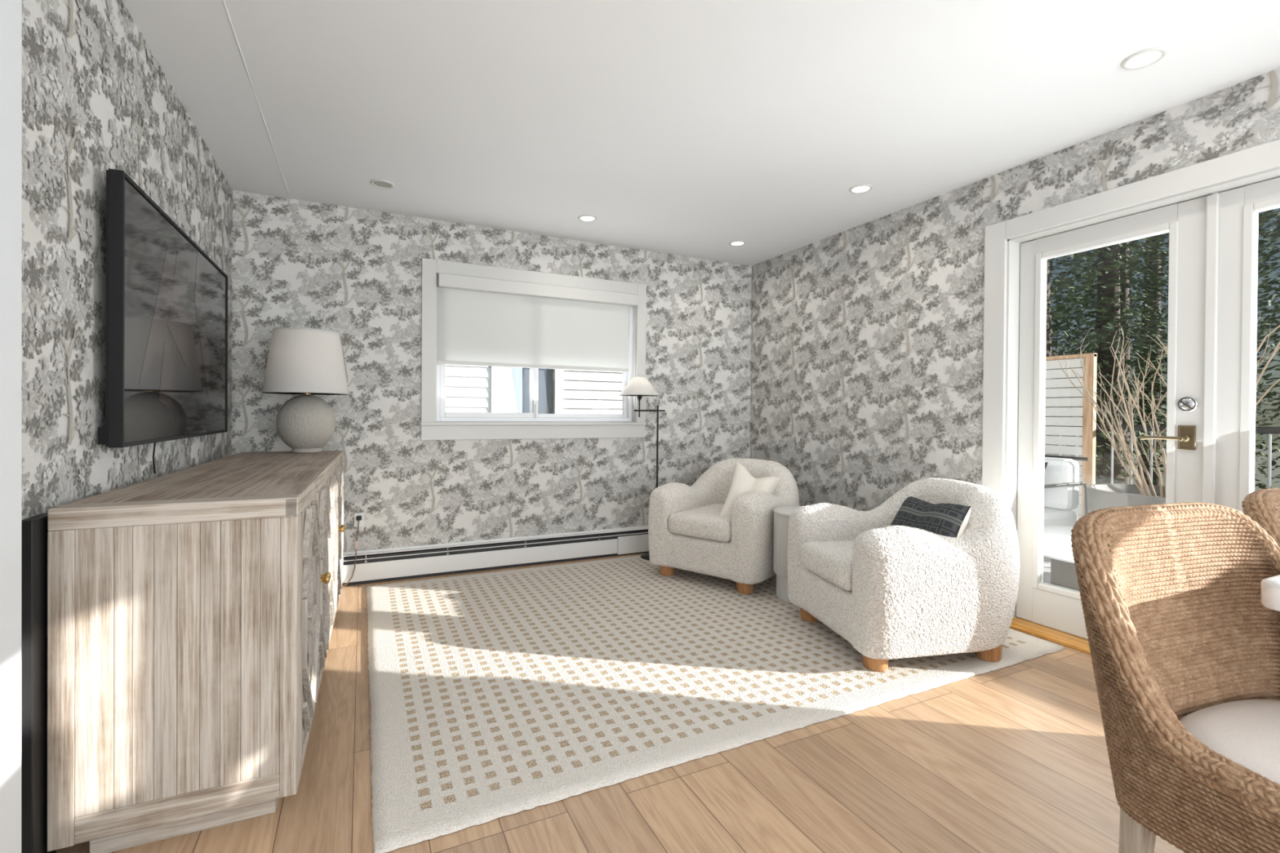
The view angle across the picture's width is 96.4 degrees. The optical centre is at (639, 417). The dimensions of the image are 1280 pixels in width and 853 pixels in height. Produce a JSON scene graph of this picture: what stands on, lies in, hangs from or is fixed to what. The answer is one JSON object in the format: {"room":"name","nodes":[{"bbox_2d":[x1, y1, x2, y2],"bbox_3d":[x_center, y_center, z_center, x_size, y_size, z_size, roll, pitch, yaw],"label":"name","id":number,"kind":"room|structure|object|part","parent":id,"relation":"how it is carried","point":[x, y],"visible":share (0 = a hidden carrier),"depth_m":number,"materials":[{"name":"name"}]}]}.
{"room":"living room","nodes":[
{"label":"living room","id":0,"kind":"room"},
{"bbox_2d":[0,0,22,852],"bbox_3d":[-0.221,-0.096,-1.181,0.207,2.404,5.070,0,0,-26],"label":"wall","id":1,"kind":"structure","parent":0,"point":[11,11],"depth_m":1.10,"materials":[{"name":"white paint"}]},
{"bbox_2d":[21,0,233,519],"bbox_3d":[-1.949,-0.131,2.291,0.126,2.404,2.686,0,0,-26],"label":"wall","id":2,"kind":"structure","parent":0,"point":[96,99],"depth_m":1.59,"materials":[{"name":"paper"}]},
{"bbox_2d":[97,168,227,473],"bbox_3d":[-1.850,-0.261,2.301,0.069,0.928,1.440,0,0,-26],"label":"television","id":3,"kind":"object","parent":2,"relation":"attached to","point":[166,299],"visible":1,"depth_m":1.96,"materials":[{"name":"black"}]},
{"bbox_2d":[231,190,751,551],"bbox_3d":[-0.741,-0.134,4.282,4.037,2.404,0.156,0,0,-26],"label":"wall","id":4,"kind":"structure","parent":0,"point":[354,273],"depth_m":3.90,"materials":[{"name":"paper"}]},
{"bbox_2d":[342,515,361,586],"bbox_3d":[-1.814,0.846,3.622,0.060,0.427,0.143,1,0,23],"label":"power cord","id":5,"kind":"object","parent":4,"relation":"hanging from","point":[358,517],"visible":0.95,"depth_m":3.62,"materials":[{"name":"black plastic"}]},
{"bbox_2d":[354,512,364,527],"bbox_3d":[-1.809,0.659,3.689,0.057,0.090,0.005,0,0,-26],"label":"wall outlet","id":6,"kind":"object","parent":4,"relation":"attached to","point":[362,522],"visible":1,"depth_m":3.69,"materials":[{"name":"white plastic"}]},
{"bbox_2d":[420,257,646,439],"bbox_3d":[-0.737,-0.454,4.257,1.684,1.219,0.160,0,0,-26],"label":"window","id":7,"kind":"structure","parent":4,"relation":"in","point":[436,424],"depth_m":4.14,"materials":[{"name":"white paint"}]},
{"bbox_3d":[-1.070,-0.471,4.111,0.694,0.942,0.028,0,0,-26],"label":"sash","id":8,"kind":"part","parent":7,"relation":"part of","materials":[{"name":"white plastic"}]},
{"bbox_3d":[-0.746,-0.469,4.291,1.491,0.998,0.080,0,0,-26],"label":"frame","id":9,"kind":"part","parent":7,"relation":"part of","materials":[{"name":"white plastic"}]},
{"bbox_2d":[436,273,637,372],"bbox_3d":[-0.704,-0.665,4.202,1.483,0.606,0.080,0,0,-26],"label":"roller shade","id":10,"kind":"object","parent":7,"relation":"attached to","point":[482,321],"visible":1,"depth_m":4.17,"materials":[{"name":"white fabric"}]},
{"bbox_3d":[-0.462,-0.468,4.444,0.791,0.942,0.027,0,0,-26],"label":"sash","id":11,"kind":"part","parent":7,"relation":"part of","materials":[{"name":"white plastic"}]},
{"bbox_2d":[56,552,1184,852],"bbox_3d":[0.790,1.161,0.731,4.069,0.120,7.606,0,0,-26],"label":"floor","id":12,"kind":"structure","parent":0,"point":[1014,758],"depth_m":1.68,"materials":[{"name":"brown wood"}]},
{"bbox_2d":[21,513,56,852],"bbox_3d":[-1.408,0.656,1.338,0.028,0.850,0.115,0,0,-26],"label":"panel","id":13,"kind":"object","parent":12,"relation":"on","point":[34,530],"visible":0.56,"depth_m":1.30,"materials":[{"name":"black metal"}]},
{"bbox_2d":[47,450,345,852],"bbox_3d":[-1.567,0.640,2.397,0.546,0.868,2.080,0,0,-24],"label":"sideboard","id":14,"kind":"object","parent":12,"relation":"on","point":[191,611],"visible":1,"depth_m":1.46,"materials":[{"name":"brown wood"}]},
{"bbox_3d":[-1.161,0.985,1.460,0.417,0.064,0.030,0,0,-24],"label":"rail","id":15,"kind":"part","parent":14,"relation":"part of","materials":[{"name":"brown wood"}]},
{"bbox_3d":[-1.583,0.231,2.386,0.504,0.050,1.930,0,0,-24],"label":"panel","id":16,"kind":"part","parent":14,"relation":"part of","materials":[{"name":"brown wood"}]},
{"bbox_2d":[262,327,349,453],"bbox_3d":[-1.893,-0.144,3.254,0.428,0.684,0.428,0,0,-26],"label":"table lamp","id":17,"kind":"object","parent":14,"relation":"on","point":[308,362],"visible":1,"depth_m":3.13,"materials":[{"name":"ceramic"}]},
{"bbox_3d":[-1.892,-0.311,3.253,0.426,0.347,0.426,0,0,-26],"label":"lamp shade","id":18,"kind":"part","parent":17,"relation":"part of","materials":[{"name":"fabric"}]},
{"bbox_3d":[-1.067,0.620,1.830,0.025,0.705,0.478,0,0,-24],"label":"door","id":19,"kind":"part","parent":14,"relation":"part of","materials":[{"name":"brown wood"}]},
{"bbox_3d":[-1.052,0.620,1.837,0.014,0.686,0.424,0,0,-24],"label":"molding","id":20,"kind":"part","parent":14,"relation":"part of","materials":[{"name":"brown wood"}]},
{"bbox_3d":[-1.367,0.233,2.485,0.031,0.050,2.080,0,0,-24],"label":"rail","id":21,"kind":"part","parent":14,"relation":"part of","materials":[{"name":"brown wood"}]},
{"bbox_3d":[-1.370,0.633,2.487,0.030,0.750,2.020,0,0,-24],"label":"frame","id":22,"kind":"part","parent":14,"relation":"part of","materials":[{"name":"brown wood"}]},
{"bbox_3d":[-1.267,0.616,2.269,0.025,0.705,0.478,0,0,-24],"label":"door","id":23,"kind":"part","parent":14,"relation":"part of","materials":[{"name":"brown wood"}]},
{"bbox_3d":[-1.252,0.616,2.276,0.014,0.686,0.424,0,0,-24],"label":"molding","id":24,"kind":"part","parent":14,"relation":"part of","materials":[{"name":"brown wood"}]},
{"bbox_3d":[-1.127,0.579,2.041,0.041,0.031,0.031,0,0,-24],"label":"knob","id":25,"kind":"part","parent":14,"relation":"part of","materials":[{"name":"gold metal"}]},
{"bbox_3d":[-1.147,0.579,2.084,0.041,0.031,0.031,0,0,-24],"label":"knob","id":26,"kind":"part","parent":14,"relation":"part of","materials":[{"name":"gold metal"}]},
{"bbox_3d":[-1.466,0.612,2.708,0.025,0.705,0.478,0,0,-24],"label":"door","id":27,"kind":"part","parent":14,"relation":"part of","materials":[{"name":"brown wood"}]},
{"bbox_3d":[-1.451,0.612,2.715,0.014,0.686,0.424,0,0,-24],"label":"molding","id":28,"kind":"part","parent":14,"relation":"part of","materials":[{"name":"brown wood"}]},
{"bbox_3d":[-1.666,0.608,3.147,0.025,0.705,0.478,0,0,-24],"label":"door","id":29,"kind":"part","parent":14,"relation":"part of","materials":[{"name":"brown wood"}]},
{"bbox_3d":[-1.651,0.608,3.154,0.014,0.686,0.424,0,0,-24],"label":"molding","id":30,"kind":"part","parent":14,"relation":"part of","materials":[{"name":"brown wood"}]},
{"bbox_3d":[-1.527,0.571,2.919,0.041,0.031,0.031,0,0,-24],"label":"knob","id":31,"kind":"part","parent":14,"relation":"part of","materials":[{"name":"gold metal"}]},
{"bbox_2d":[342,525,648,586],"bbox_3d":[-0.716,0.966,4.188,3.727,0.205,0.064,0,0,-26],"label":"radiator","id":32,"kind":"object","parent":12,"relation":"on","point":[382,565],"visible":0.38,"depth_m":4.00,"materials":[{"name":"metal"}]},
{"bbox_3d":[-0.716,0.879,4.187,3.727,0.006,0.048,0,0,-26],"label":"plate","id":33,"kind":"part","parent":32,"relation":"part of","materials":[{"name":"metal"}]},
{"bbox_3d":[-0.728,0.961,4.212,3.727,0.195,0.010,0,0,-26],"label":"plate","id":34,"kind":"part","parent":32,"relation":"part of","materials":[{"name":"metal"}]},
{"bbox_2d":[366,555,1064,852],"bbox_3d":[0.154,1.074,3.145,2.978,0.011,2.408,0,0,-26],"label":"area rug","id":35,"kind":"object","parent":12,"relation":"on","point":[493,695],"visible":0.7,"depth_m":2.34,"materials":[{"name":"beige carpet"}]},
{"bbox_2d":[619,377,665,560],"bbox_3d":[0.040,0.384,4.364,0.408,1.378,0.343,0,0,-26],"label":"floor lamp","id":36,"kind":"object","parent":35,"relation":"on","point":[639,387],"visible":0.71,"depth_m":4.30,"materials":[{"name":"black metal"}]},
{"bbox_3d":[-0.005,-0.085,4.354,0.044,0.165,0.044,0,0,-26],"label":"stem","id":37,"kind":"part","parent":36,"relation":"part of","materials":[{"name":"black metal"}]},
{"bbox_3d":[-0.004,-0.236,4.353,0.313,0.139,0.313,0,0,-26],"label":"lamp shade","id":38,"kind":"part","parent":36,"relation":"part of","materials":[{"name":"white fabric"}]},
{"bbox_2d":[648,457,799,594],"bbox_3d":[0.632,0.683,3.963,0.863,0.767,0.899,1,0,39],"label":"armchair","id":39,"kind":"object","parent":35,"relation":"on","point":[687,531],"visible":0.89,"depth_m":3.67,"materials":[{"name":"fabric"}]},
{"bbox_3d":[0.186,1.004,3.887,0.108,0.120,0.108,1,0,39],"label":"leg","id":40,"kind":"part","parent":39,"relation":"part of","materials":[{"name":"brown wood"}]},
{"bbox_2d":[668,503,731,542],"bbox_3d":[0.543,0.698,3.854,0.468,0.142,0.616,1,0,39],"label":"seat cushion","id":41,"kind":"object","parent":39,"relation":"on","point":[695,522],"depth_m":3.66,"materials":[{"name":"fabric"}]},
{"bbox_3d":[0.645,1.010,3.516,0.108,0.120,0.108,1,0,39],"label":"leg","id":42,"kind":"part","parent":39,"relation":"part of","materials":[{"name":"brown wood"}]},
{"bbox_2d":[720,460,781,516],"bbox_3d":[0.705,0.535,3.725,0.294,0.489,0.362,1,0,37],"label":"throw pillow","id":43,"kind":"object","parent":39,"relation":"on","point":[743,482],"visible":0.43,"depth_m":3.71,"materials":[{"name":"white fabric"}]},
{"bbox_2d":[773,506,801,603],"bbox_3d":[0.969,0.814,3.417,0.342,0.518,0.342,0,0,-26],"label":"side table","id":44,"kind":"object","parent":35,"relation":"on","point":[781,514],"visible":0.35,"depth_m":3.35,"materials":[{"name":"white paint"}]},
{"bbox_2d":[786,477,1020,671],"bbox_3d":[1.300,0.695,2.826,0.899,0.767,0.863,0,0,-11],"label":"armchair","id":45,"kind":"object","parent":35,"relation":"on","point":[896,592],"visible":0.97,"depth_m":2.44,"materials":[{"name":"white fabric"}]},
{"bbox_3d":[0.909,1.014,3.056,0.108,0.120,0.108,0,0,-11],"label":"leg","id":46,"kind":"part","parent":45,"relation":"part of","materials":[{"name":"brown wood"}]},
{"bbox_2d":[800,539,854,591],"bbox_3d":[1.161,0.709,2.800,0.616,0.142,0.468,0,0,-11],"label":"seat cushion","id":47,"kind":"object","parent":45,"relation":"on","point":[829,562],"depth_m":2.74,"materials":[{"name":"beige fabric"}]},
{"bbox_3d":[1.018,1.019,2.476,0.108,0.120,0.108,0,0,-11],"label":"leg","id":48,"kind":"part","parent":45,"relation":"part of","materials":[{"name":"brown wood"}]},
{"bbox_2d":[890,496,971,537],"bbox_3d":[1.356,0.502,2.696,0.183,0.231,0.454,0,0,-12],"label":"throw pillow","id":49,"kind":"object","parent":45,"relation":"on","point":[951,520],"visible":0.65,"depth_m":2.58,"materials":[{"name":"black fabric"}]},
{"bbox_3d":[1.568,1.022,2.579,0.108,0.120,0.108,0,0,-11],"label":"leg","id":50,"kind":"part","parent":45,"relation":"part of","materials":[{"name":"brown wood"}]},
{"bbox_2d":[1071,502,1279,852],"bbox_3d":[1.337,0.658,1.145,0.695,0.888,0.609,0,0,-19],"label":"dining chair","id":51,"kind":"object","parent":12,"relation":"on","point":[1184,647],"visible":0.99,"depth_m":1.24,"materials":[{"name":"wicker"}]},
{"bbox_3d":[1.060,0.940,1.217,0.052,0.320,0.052,0,0,-19],"label":"leg","id":52,"kind":"part","parent":51,"relation":"part of","materials":[{"name":"grey wood"}]},
{"bbox_2d":[1178,699,1279,784],"bbox_3d":[1.346,0.667,1.115,0.506,0.072,0.386,0,0,-19],"label":"seat cushion","id":53,"kind":"object","parent":51,"relation":"on","point":[1246,732],"depth_m":1.17,"materials":[{"name":"beige fabric"}]},
{"bbox_2d":[1241,487,1279,547],"bbox_3d":[2.126,0.662,1.539,0.695,0.888,0.609,0,0,-23],"label":"dining chair","id":54,"kind":"object","parent":12,"relation":"on","point":[1262,506],"visible":0.69,"depth_m":1.64,"materials":[{"name":"brown wicker"}]},
{"bbox_2d":[1260,574,1279,611],"bbox_3d":[2.082,0.729,0.994,1.220,0.760,1.080,0,0,-26],"label":"dining table","id":55,"kind":"object","parent":12,"relation":"on","point":[1270,586],"visible":1,"depth_m":1.20,"materials":[{"name":"white stone"}]},
{"bbox_2d":[121,0,1279,266],"bbox_3d":[0.843,-1.361,0.815,4.219,0.123,7.756,0,0,-26],"label":"ceiling","id":56,"kind":"structure","parent":0,"point":[689,128],"depth_m":2.34,"materials":[{"name":"paint"}]},
{"bbox_2d":[369,178,394,188],"bbox_3d":[-1.471,-1.333,3.271,0.128,0.009,0.128,0,0,-26],"label":"recessed light","id":57,"kind":"object","parent":56,"relation":"in","point":[382,184],"visible":1,"depth_m":3.27,"materials":[{"name":"white paint"}]},
{"bbox_2d":[373,181,391,187],"bbox_3d":[-1.471,-1.333,3.271,0.092,0.002,0.092,0,0,-26],"label":"diffuser","id":58,"kind":"object","parent":57,"relation":"attached to","point":[376,184],"depth_m":3.27,"materials":[{"name":"grey plastic"}]},
{"bbox_2d":[577,214,596,222],"bbox_3d":[-0.351,-1.328,3.821,0.128,0.009,0.128,0,0,-26],"label":"recessed light","id":59,"kind":"object","parent":56,"relation":"in","point":[586,218],"visible":1,"depth_m":3.81,"materials":[{"name":"white paint"}]},
{"bbox_2d":[580,216,594,221],"bbox_3d":[-0.351,-1.328,3.821,0.092,0.002,0.092,0,0,-26],"label":"diffuser","id":60,"kind":"object","parent":59,"relation":"attached to","point":[582,218],"depth_m":3.82,"materials":[{"name":"white plastic"}]},
{"bbox_2d":[728,240,746,246],"bbox_3d":[0.741,-1.324,4.354,0.128,0.009,0.128,0,0,-26],"label":"recessed light","id":61,"kind":"object","parent":56,"relation":"in","point":[735,243],"visible":1,"depth_m":4.35,"materials":[{"name":"white paint"}]},
{"bbox_2d":[731,241,743,244],"bbox_3d":[0.741,-1.324,4.354,0.092,0.002,0.092,0,0,-26],"label":"diffuser","id":62,"kind":"object","parent":61,"relation":"attached to","point":[732,242],"depth_m":4.35,"materials":[{"name":"white plastic"}]},
{"bbox_2d":[848,184,872,193],"bbox_3d":[1.269,-1.313,3.292,0.128,0.009,0.128,0,0,-26],"label":"recessed light","id":63,"kind":"object","parent":56,"relation":"in","point":[860,188],"visible":1,"depth_m":3.29,"materials":[{"name":"white paint"}]},
{"bbox_2d":[852,186,869,191],"bbox_3d":[1.269,-1.313,3.292,0.092,0.002,0.092,0,0,-26],"label":"diffuser","id":64,"kind":"object","parent":63,"relation":"attached to","point":[855,188],"depth_m":3.29,"materials":[{"name":"white plastic"}]},
{"bbox_2d":[1120,47,1167,70],"bbox_3d":[1.828,-1.302,2.079,0.128,0.009,0.128,0,0,-26],"label":"recessed light","id":65,"kind":"object","parent":56,"relation":"in","point":[1147,57],"visible":1,"depth_m":2.07,"materials":[{"name":"white paint"}]},
{"bbox_2d":[1127,51,1160,66],"bbox_3d":[1.828,-1.302,2.079,0.092,0.002,0.092,0,0,-26],"label":"diffuser","id":66,"kind":"object","parent":65,"relation":"attached to","point":[1141,59],"depth_m":2.08,"materials":[{"name":"white plastic"}]},
{"bbox_2d":[749,68,1279,511],"bbox_3d":[2.695,-0.093,1.642,0.156,2.404,7.606,0,0,-26],"label":"wall","id":67,"kind":"structure","parent":0,"point":[867,341],"depth_m":3.59,"materials":[{"name":"paper"}]},
{"bbox_2d":[1009,617,1090,654],"bbox_3d":[2.333,1.090,2.371,0.204,0.024,1.683,0,0,-26],"label":"trim","id":68,"kind":"structure","parent":67,"relation":"attached to","point":[1059,637],"depth_m":2.84,"materials":[{"name":"brown wood"}]},
{"bbox_2d":[1016,193,1219,639],"bbox_3d":[2.185,0.073,2.703,0.118,1.997,0.792,0,0,-26],"label":"door","id":69,"kind":"structure","parent":67,"relation":"in","point":[1192,226],"depth_m":2.49,"materials":[{"name":"white paint"}]},
{"bbox_3d":[2.204,0.021,2.741,0.005,1.681,0.520,0,0,-26],"label":"pane","id":70,"kind":"part","parent":69,"relation":"part of","materials":[{"name":"clear glass"}]},
{"bbox_3d":[2.265,0.089,2.475,0.064,0.030,0.151,0,0,-26],"label":"lever handle","id":71,"kind":"part","parent":69,"relation":"part of","materials":[{"name":"brown metal"}]},
{"bbox_3d":[2.323,0.085,2.434,0.011,0.104,0.058,0,0,-26],"label":"handle plate","id":72,"kind":"part","parent":69,"relation":"part of","materials":[{"name":"brown metal"}]},
{"bbox_2d":[982,138,1279,617],"bbox_3d":[2.340,0.035,2.357,0.170,2.135,1.800,0,0,-26],"label":"trim","id":73,"kind":"structure","parent":67,"relation":"attached to","point":[1002,255],"depth_m":3.03,"materials":[{"name":"white paint"}]},
{"bbox_2d":[1215,177,1279,512],"bbox_3d":[2.548,0.080,2.028,0.053,1.997,0.770,0,0,-26],"label":"door","id":74,"kind":"structure","parent":67,"relation":"in","point":[1240,208],"depth_m":2.30,"materials":[{"name":"white paint"}]},
{"bbox_3d":[2.550,0.028,2.027,0.005,1.681,0.543,0,0,-26],"label":"pane","id":75,"kind":"part","parent":74,"relation":"part of","materials":[{"name":"clear glass"}]},
{"label":"outside","id":76,"kind":"structure","parent":0,"visible":0},
{"bbox_2d":[1043,556,1050,583],"bbox_3d":[4.415,1.187,3.095,4.194,0.030,8.700,0,0,-26],"label":"deck","id":77,"kind":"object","parent":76,"point":[1046,561],"depth_m":4.33,"materials":[{"name":"grey wood"}]},
{"bbox_2d":[1043,525,1079,591],"bbox_3d":[2.799,0.949,3.388,1.040,0.420,1.040,0,0,-26],"label":"outdoor table","id":78,"kind":"object","parent":77,"relation":"on","point":[1057,543],"visible":0.12,"depth_m":3.37,"materials":[{"name":"white fabric"}]},
{"bbox_2d":[1044,454,1088,526],"bbox_3d":[2.855,0.725,4.558,0.846,0.853,0.866,0,0,-26],"label":"outdoor chair","id":79,"kind":"object","parent":77,"relation":"on","point":[1062,483],"visible":0.23,"depth_m":4.33,"materials":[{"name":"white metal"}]},
{"bbox_2d":[1044,462,1048,471],"bbox_3d":[2.901,0.463,4.399,0.242,0.340,0.359,0,0,-16],"label":"pillow","id":80,"kind":"object","parent":79,"relation":"on","point":[1046,463],"visible":0.02,"depth_m":4.27,"materials":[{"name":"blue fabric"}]},
{"bbox_2d":[1044,507,1077,526],"bbox_3d":[2.837,0.777,4.550,0.740,0.150,0.800,0,0,-26],"label":"seat cushion","id":81,"kind":"object","parent":79,"relation":"on","point":[1064,517],"depth_m":4.27,"materials":[{"name":"white fabric"}]},
{"bbox_2d":[1044,457,1079,510],"bbox_3d":[3.109,0.508,4.679,0.180,0.390,0.800,0,0,-26],"label":"cushion","id":82,"kind":"object","parent":79,"relation":"on","point":[1058,470],"depth_m":4.34,"materials":[{"name":"white fabric"}]},
{"bbox_2d":[1044,352,1097,519],"bbox_3d":[3.044,0.314,5.629,0.060,1.665,2.470,0,0,-26],"label":"privacy screen","id":83,"kind":"object","parent":77,"relation":"on","point":[1088,432],"visible":0.27,"depth_m":4.65,"materials":[{"name":"white wood"}]},
{"bbox_3d":[3.050,-0.503,5.624,0.060,0.030,2.470,0,0,-26],"label":"cap rail","id":84,"kind":"part","parent":83,"relation":"part of","materials":[{"name":"brown wood"}]},
{"bbox_3d":[3.567,0.327,4.549,0.050,1.660,0.070,0,0,-26],"label":"post","id":85,"kind":"part","parent":83,"relation":"part of","materials":[{"name":"brown wood"}]},
{"bbox_2d":[1086,484,1165,512],"bbox_3d":[3.562,0.831,3.879,0.860,0.660,0.860,0,0,-26],"label":"planter","id":86,"kind":"object","parent":77,"relation":"on","point":[1102,496],"visible":0.23,"depth_m":3.91,"materials":[{"name":"grey concrete"}]},
{"bbox_2d":[1053,312,1279,497],"bbox_3d":[3.629,-0.210,3.826,1.410,1.571,1.179,1,0,37],"label":"bare shrub","id":87,"kind":"object","parent":86,"relation":"on","point":[1143,487],"visible":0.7,"depth_m":4.00,"materials":[{"name":"beige plant"}]},
{"bbox_2d":[1044,423,1279,488],"bbox_3d":[4.461,0.580,3.057,0.040,1.025,8.400,0,0,-26],"label":"deck railing","id":88,"kind":"object","parent":77,"relation":"on","point":[1276,430],"visible":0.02,"depth_m":4.31,"materials":[{"name":"black metal"}]},
{"bbox_3d":[4.465,0.090,3.054,0.040,0.045,8.400,0,0,-26],"label":"rail","id":89,"kind":"part","parent":88,"relation":"part of","materials":[{"name":"black metal"}]},
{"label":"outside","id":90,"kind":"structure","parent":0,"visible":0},
{"bbox_2d":[1052,441,1279,515],"bbox_3d":[4.622,2.149,13.374,100.000,0.200,100.000,0,0,-26],"label":"ground","id":91,"kind":"structure","parent":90,"point":[1276,472],"depth_m":23.09,"materials":[{"name":"grey"}]},
{"bbox_2d":[445,364,622,414],"bbox_3d":[-3.002,-0.749,5.628,11.500,5.584,0.240,0,0,-26],"label":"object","id":92,"kind":"structure","parent":91,"relation":"on","point":[560,391],"depth_m":6.42,"materials":[{"name":"white"}]},
{"bbox_3d":[-1.273,-0.425,6.425,0.610,1.050,0.020,0,0,-26],"label":"pane","id":93,"kind":"part","parent":92,"relation":"part of","materials":[{"name":"blue"}]},
{"bbox_3d":[-1.145,-0.424,6.470,0.340,1.050,0.010,0,0,-26],"label":"dark pane","id":94,"kind":"part","parent":92,"relation":"part of","materials":[{"name":"grey"}]},
{"bbox_2d":[1044,240,1167,484],"bbox_3d":[6.053,-2.810,8.675,3.361,11.003,3.462,0,0,-26],"label":"conifer tree","id":95,"kind":"object","parent":91,"relation":"on","point":[1049,330],"visible":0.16,"depth_m":8.15,"materials":[{"name":"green plant"}]},
{"bbox_2d":[1049,232,1168,484],"bbox_3d":[8.974,-3.253,10.895,3.808,12.103,3.698,0,0,-10],"label":"conifer tree","id":96,"kind":"object","parent":91,"relation":"on","point":[1108,371],"visible":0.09,"depth_m":10.77,"materials":[{"name":"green plant"}]},
{"bbox_2d":[1051,232,1168,484],"bbox_3d":[11.811,-3.253,14.128,3.808,12.103,3.698,1,0,21],"label":"conifer tree","id":97,"kind":"object","parent":91,"relation":"on","point":[1123,289],"visible":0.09,"depth_m":13.95,"materials":[{"name":"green plant"}]},
{"bbox_2d":[1064,238,1267,485],"bbox_3d":[15.696,-4.596,17.585,4.706,15.404,4.846,0,0,-7],"label":"conifer tree","id":98,"kind":"object","parent":91,"relation":"on","point":[1157,391],"visible":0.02,"depth_m":17.37,"materials":[{"name":"green plant"}]},
{"bbox_2d":[1158,208,1279,488],"bbox_3d":[9.215,-2.781,7.657,3.361,11.003,3.462,0,0,-38],"label":"conifer tree","id":99,"kind":"object","parent":91,"relation":"on","point":[1274,237],"visible":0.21,"depth_m":7.97,"materials":[{"name":"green plant"}]},
{"bbox_2d":[1254,208,1279,479],"bbox_3d":[12.273,-3.226,10.497,3.808,12.103,3.698,0,0,-23],"label":"conifer tree","id":100,"kind":"object","parent":91,"relation":"on","point":[1274,264],"visible":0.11,"depth_m":10.91,"materials":[{"name":"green plant"}]}
]}

